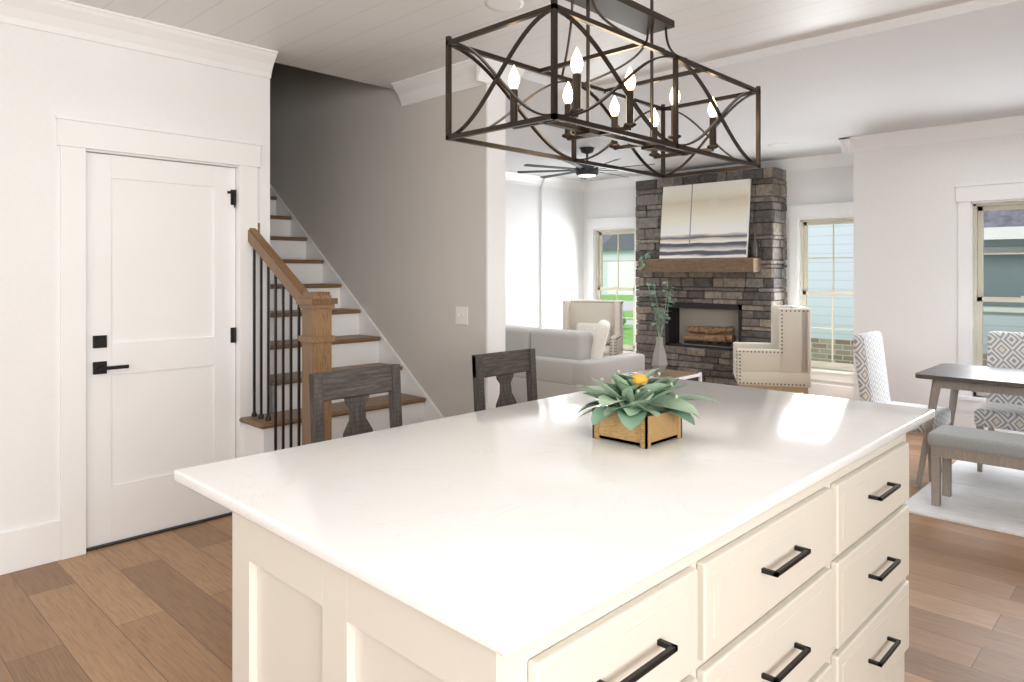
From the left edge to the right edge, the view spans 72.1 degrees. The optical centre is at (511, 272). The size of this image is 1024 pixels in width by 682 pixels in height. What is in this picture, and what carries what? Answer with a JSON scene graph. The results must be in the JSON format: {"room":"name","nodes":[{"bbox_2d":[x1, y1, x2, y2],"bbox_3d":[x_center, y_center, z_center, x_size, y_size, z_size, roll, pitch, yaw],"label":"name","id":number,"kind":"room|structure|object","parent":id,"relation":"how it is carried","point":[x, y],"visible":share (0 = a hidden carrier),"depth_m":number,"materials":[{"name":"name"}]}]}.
{"room":"kitchen","nodes":[
{"label":"kitchen","id":0,"kind":"room"},
{"bbox_2d":[0,22,269,531],"bbox_3d":[-2.991,0.050,2.791,0.120,2.740,4.250,0,0,44],"label":"wall","id":1,"kind":"structure","parent":0,"point":[46,78],"depth_m":3.45,"materials":[{"name":"white paint"}]},
{"bbox_2d":[0,0,277,78],"bbox_3d":[-2.912,-1.248,2.714,0.100,0.145,4.250,0,0,44],"label":"crown molding","id":2,"kind":"structure","parent":1,"relation":"attached to","point":[82,21],"depth_m":3.69,"materials":[{"name":"white wood"}]},
{"bbox_2d":[55,115,261,559],"bbox_3d":[-1.914,0.325,3.878,0.154,2.190,1.060,0,0,44],"label":"door frame","id":3,"kind":"structure","parent":1,"relation":"attached to","point":[77,138],"depth_m":3.54,"materials":[{"name":"white wood"}]},
{"bbox_2d":[86,152,235,551],"bbox_3d":[-1.900,0.403,3.864,0.094,2.032,0.790,0,0,44],"label":"door","id":4,"kind":"structure","parent":1,"relation":"in","point":[160,323],"depth_m":3.84,"materials":[{"name":"white wood"}]},
{"bbox_2d":[270,62,485,417],"bbox_3d":[-1.518,-1.280,5.819,3.925,5.400,0.150,0,0,44],"label":"wall","id":5,"kind":"structure","parent":0,"point":[380,191],"depth_m":5.03,"materials":[{"name":"grey paint"}]},
{"bbox_2d":[270,184,443,421],"bbox_3d":[-1.558,-0.076,5.742,3.874,2.991,0.016,0,0,44],"label":"trim","id":6,"kind":"structure","parent":5,"relation":"attached to","point":[410,384],"depth_m":5.33,"materials":[{"name":"white"}]},
{"bbox_2d":[391,56,503,106],"bbox_3d":[-0.460,-1.248,4.621,0.970,0.145,0.100,0,0,44],"label":"crown molding","id":7,"kind":"structure","parent":5,"relation":"attached to","point":[467,74],"depth_m":4.61,"materials":[{"name":"white wood"}]},
{"bbox_2d":[456,306,467,324],"bbox_3d":[-0.328,0.280,4.549,0.116,0.116,0.015,0,0,44],"label":"switch plate","id":8,"kind":"object","parent":5,"relation":"attached to","point":[461,315],"visible":1,"depth_m":4.54,"materials":[{"name":"white plastic"}]},
{"bbox_2d":[486,84,504,409],"bbox_3d":[-0.102,0.050,4.448,0.015,2.740,0.158,0,0,44],"label":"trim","id":9,"kind":"structure","parent":5,"relation":"attached to","point":[495,241],"depth_m":4.44,"materials":[{"name":"white"}]},
{"bbox_2d":[0,383,1023,574],"bbox_3d":[0.887,1.321,3.108,9.450,0.198,10.100,0,0,44],"label":"baseboard","id":10,"kind":"structure","parent":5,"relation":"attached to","point":[29,546],"depth_m":3.41,"materials":[{"name":"white wood"}]},
{"bbox_2d":[0,431,1023,681],"bbox_3d":[0.616,1.480,3.440,10.700,0.120,10.600,0,0,44],"label":"floor","id":11,"kind":"structure","parent":0,"point":[152,609],"depth_m":2.96,"materials":[{"name":"brown wood"}]},
{"bbox_2d":[239,196,425,456],"bbox_3d":[-2.001,-0.005,5.335,3.883,2.850,1.182,0,0,44],"label":"stairs","id":12,"kind":"structure","parent":11,"relation":"on","point":[312,326],"depth_m":4.16,"materials":[{"name":"white wood"}]},
{"bbox_2d":[309,364,401,443],"bbox_3d":[-0.499,0.911,2.793,0.463,1.020,0.440,0,0,44],"label":"stool","id":13,"kind":"object","parent":11,"relation":"on","point":[355,388],"visible":0.25,"depth_m":2.92,"materials":[{"name":"grey wood"}]},
{"bbox_2d":[472,348,537,411],"bbox_3d":[0.113,0.911,3.426,0.463,1.020,0.440,0,0,44],"label":"stool","id":14,"kind":"object","parent":11,"relation":"on","point":[503,367],"visible":0.25,"depth_m":3.55,"materials":[{"name":"grey wood"}]},
{"bbox_2d":[505,320,644,403],"bbox_3d":[0.186,0.940,7.252,2.200,0.960,0.920,0,0,44],"label":"sofa","id":15,"kind":"object","parent":11,"relation":"on","point":[567,361],"visible":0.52,"depth_m":6.47,"materials":[{"name":"fabric"}]},
{"bbox_2d":[232,424,921,681],"bbox_3d":[0.382,0.978,2.017,0.938,0.884,2.006,0,0,44],"label":"kitchen island","id":16,"kind":"object","parent":11,"relation":"on","point":[742,534],"depth_m":1.51,"materials":[{"name":"white wood"}]},
{"bbox_2d":[174,376,935,663],"bbox_3d":[0.348,0.521,2.201,1.195,0.030,2.264,0,0,44],"label":"island countertop","id":17,"kind":"structure","parent":16,"relation":"on","point":[493,527],"depth_m":1.62,"materials":[{"name":"white stone"}]},
{"bbox_2d":[576,368,719,448],"bbox_3d":[0.372,0.400,2.155,0.427,0.209,0.377,0,0,44],"label":"potted plant","id":18,"kind":"object","parent":17,"relation":"on","point":[642,411],"visible":1,"depth_m":2.08,"materials":[{"name":"green plant"}]},
{"bbox_2d":[562,300,622,356],"bbox_3d":[0.957,0.885,8.609,0.730,1.070,0.693,0,0,16],"label":"chair","id":19,"kind":"object","parent":11,"relation":"on","point":[584,315],"visible":0.4,"depth_m":8.78,"materials":[{"name":"beige fabric"}]},
{"bbox_2d":[626,369,701,381],"bbox_3d":[1.315,1.145,6.103,0.472,0.550,0.472,0,0,44],"label":"coffee table","id":20,"kind":"object","parent":11,"relation":"on","point":[676,374],"visible":0.27,"depth_m":6.07,"materials":[{"name":"wood"}]},
{"bbox_2d":[643,282,673,372],"bbox_3d":[1.276,0.475,6.094,0.268,0.790,0.258,0,0,44],"label":"vase","id":21,"kind":"object","parent":20,"relation":"on","point":[659,359],"visible":0.94,"depth_m":6.07,"materials":[{"name":"grey glass"}]},
{"bbox_2d":[635,167,786,385],"bbox_3d":[2.281,0.132,8.409,1.819,2.577,0.537,0,0,44],"label":"fireplace","id":22,"kind":"object","parent":11,"relation":"on","point":[719,307],"visible":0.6,"depth_m":8.28,"materials":[{"name":"grey stone"}]},
{"bbox_2d":[639,249,654,269],"bbox_3d":[1.673,-0.155,8.711,0.186,0.271,0.206,0,0,44],"label":"mantel plant","id":23,"kind":"object","parent":22,"relation":"on","point":[647,255],"visible":0.96,"depth_m":8.69,"materials":[{"name":"green plant"}]},
{"bbox_2d":[659,179,750,258],"bbox_3d":[2.230,-0.602,8.205,1.110,0.879,0.123,0,0,44],"label":"picture","id":24,"kind":"object","parent":22,"relation":"attached to","point":[706,220],"visible":1,"depth_m":8.16,"materials":[{"name":"white fabric"}]},
{"bbox_2d":[752,233,757,257],"bbox_3d":[2.688,-0.300,7.795,0.068,0.275,0.068,0,0,44],"label":"bottle","id":25,"kind":"object","parent":22,"relation":"on","point":[754,249],"visible":1,"depth_m":7.77,"materials":[{"name":"grey glass"}]},
{"bbox_2d":[732,305,810,393],"bbox_3d":[2.642,0.885,7.214,0.693,1.070,0.730,0,0,14],"label":"chair","id":26,"kind":"object","parent":11,"relation":"on","point":[781,361],"visible":1,"depth_m":6.85,"materials":[{"name":"beige fabric"}]},
{"bbox_2d":[853,331,950,482],"bbox_3d":[2.792,0.932,5.049,0.531,0.976,0.460,0,0,44],"label":"dining chair","id":27,"kind":"object","parent":11,"relation":"on","point":[871,367],"visible":0.35,"depth_m":5.05,"materials":[{"name":"fabric"}]},
{"bbox_2d":[906,460,1023,536],"bbox_3d":[4.089,1.414,4.059,2.770,0.012,2.280,0,0,44],"label":"area rug","id":28,"kind":"object","parent":11,"relation":"on","point":[989,497],"depth_m":4.34,"materials":[{"name":"white fabric"}]},
{"bbox_2d":[915,363,1023,487],"bbox_3d":[3.449,1.046,4.411,1.480,0.753,0.765,0,0,44],"label":"dining table","id":29,"kind":"object","parent":28,"relation":"on","point":[955,378],"visible":0.92,"depth_m":4.63,"materials":[{"name":"grey wood"}]},
{"bbox_2d":[928,424,1023,506],"bbox_3d":[3.040,1.192,3.974,1.160,0.455,0.340,0,0,44],"label":"bench","id":30,"kind":"object","parent":28,"relation":"on","point":[948,443],"visible":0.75,"depth_m":4.16,"materials":[{"name":"fabric"}]},
{"bbox_2d":[974,331,1023,471],"bbox_3d":[3.614,0.932,5.013,0.460,0.976,0.531,0,0,44],"label":"dining chair","id":31,"kind":"object","parent":28,"relation":"on","point":[1001,411],"visible":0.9,"depth_m":5.15,"materials":[{"name":"fabric"}]},
{"bbox_2d":[67,0,974,88],"bbox_3d":[0.293,-1.400,0.878,7.500,0.160,6.370,0,0,44],"label":"ceiling","id":32,"kind":"structure","parent":0,"point":[384,43],"depth_m":3.81,"materials":[{"name":"white paint"}]},
{"bbox_2d":[486,0,523,10],"bbox_3d":[-0.035,-1.317,3.458,0.190,0.003,0.190,0,0,44],"label":"recessed light","id":33,"kind":"object","parent":32,"relation":"in","point":[504,5],"visible":1,"depth_m":3.46,"materials":[{"name":"white plastic"}]},
{"bbox_2d":[446,0,760,177],"bbox_3d":[0.342,-0.841,2.195,0.394,0.954,1.102,0,0,44],"label":"chandelier","id":34,"kind":"object","parent":32,"relation":"hanging from","point":[637,17],"visible":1,"depth_m":2.08,"materials":[{"name":"brown metal"}]},
{"bbox_2d":[505,182,583,328],"bbox_3d":[-0.675,0.075,8.378,0.175,2.690,4.700,0,0,44],"label":"wall","id":35,"kind":"structure","parent":0,"point":[544,252],"depth_m":9.37,"materials":[{"name":"white paint"}]},
{"bbox_2d":[505,170,583,191],"bbox_3d":[-0.582,-1.205,8.294,0.125,0.130,4.692,0,0,44],"label":"crown molding","id":36,"kind":"structure","parent":35,"relation":"attached to","point":[510,176],"depth_m":9.34,"materials":[{"name":"white wood"}]},
{"bbox_2d":[584,165,853,386],"bbox_3d":[2.468,0.075,8.710,4.230,2.690,0.150,0,0,44],"label":"wall","id":37,"kind":"structure","parent":0,"point":[823,185],"depth_m":7.92,"materials":[{"name":"white paint"}]},
{"bbox_2d":[586,216,638,353],"bbox_3d":[1.420,0.217,9.662,0.924,1.935,0.160,0,0,44],"label":"window","id":38,"kind":"structure","parent":37,"relation":"in","point":[619,225],"depth_m":9.79,"materials":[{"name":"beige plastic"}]},
{"bbox_2d":[584,153,853,191],"bbox_3d":[2.424,-1.205,8.579,3.810,0.130,0.100,0,0,44],"label":"crown molding","id":39,"kind":"structure","parent":37,"relation":"attached to","point":[827,160],"depth_m":8.01,"materials":[{"name":"white wood"}]},
{"bbox_2d":[787,201,853,383],"bbox_3d":[3.479,0.217,7.670,0.934,1.935,0.160,0,0,44],"label":"window","id":40,"kind":"structure","parent":37,"relation":"in","point":[799,292],"depth_m":7.79,"materials":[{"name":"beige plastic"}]},
{"bbox_2d":[505,0,1023,181],"bbox_3d":[2.817,-1.375,5.102,9.750,0.210,4.850,0,0,44],"label":"ceiling","id":41,"kind":"structure","parent":0,"point":[953,64],"depth_m":4.97,"materials":[{"name":"white paint"}]},
{"bbox_2d":[517,147,653,179],"bbox_3d":[0.778,-1.123,7.206,1.438,0.291,1.422,0,0,44],"label":"ceiling fan","id":42,"kind":"object","parent":41,"relation":"hanging from","point":[583,171],"visible":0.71,"depth_m":7.13,"materials":[{"name":"black metal"}]},
{"bbox_2d":[854,133,1023,414],"bbox_3d":[5.333,0.075,4.768,5.670,2.690,0.150,0,0,44],"label":"wall","id":43,"kind":"structure","parent":0,"point":[905,254],"depth_m":6.33,"materials":[{"name":"white paint"}]},
{"bbox_2d":[836,115,1023,155],"bbox_3d":[5.113,-1.205,4.807,5.500,0.130,0.100,0,0,44],"label":"crown molding","id":44,"kind":"structure","parent":43,"relation":"attached to","point":[1014,124],"depth_m":6.17,"materials":[{"name":"white wood"}]},
{"bbox_2d":[955,180,1023,410],"bbox_3d":[4.216,0.217,5.786,0.974,1.935,0.160,0,0,44],"label":"dining window","id":45,"kind":"structure","parent":43,"relation":"in","point":[971,297],"depth_m":6.03,"materials":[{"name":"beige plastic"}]},
{"label":"outside","id":46,"kind":"structure","parent":0,"visible":0},
{"bbox_2d":[601,294,632,344],"bbox_3d":[19.746,1.685,49.153,120.000,0.270,81.900,0,0,44],"label":"lawn","id":47,"kind":"structure","parent":46,"point":[628,324],"depth_m":26.82,"materials":[{"name":"green plant"}]},
{"bbox_2d":[601,234,633,295],"bbox_3d":[9.385,-1.506,53.546,15.800,6.148,11.000,0,0,44],"label":"house","id":48,"kind":"structure","parent":47,"relation":"on","point":[626,268],"depth_m":48.17,"materials":[{"name":"white"}]},
{"bbox_2d":[807,209,1023,365],"bbox_3d":[9.660,-1.756,8.972,10.600,6.648,6.870,0,0,44],"label":"neighbor house","id":49,"kind":"structure","parent":47,"relation":"on","point":[1003,233],"depth_m":10.07,"materials":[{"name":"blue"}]}
]}

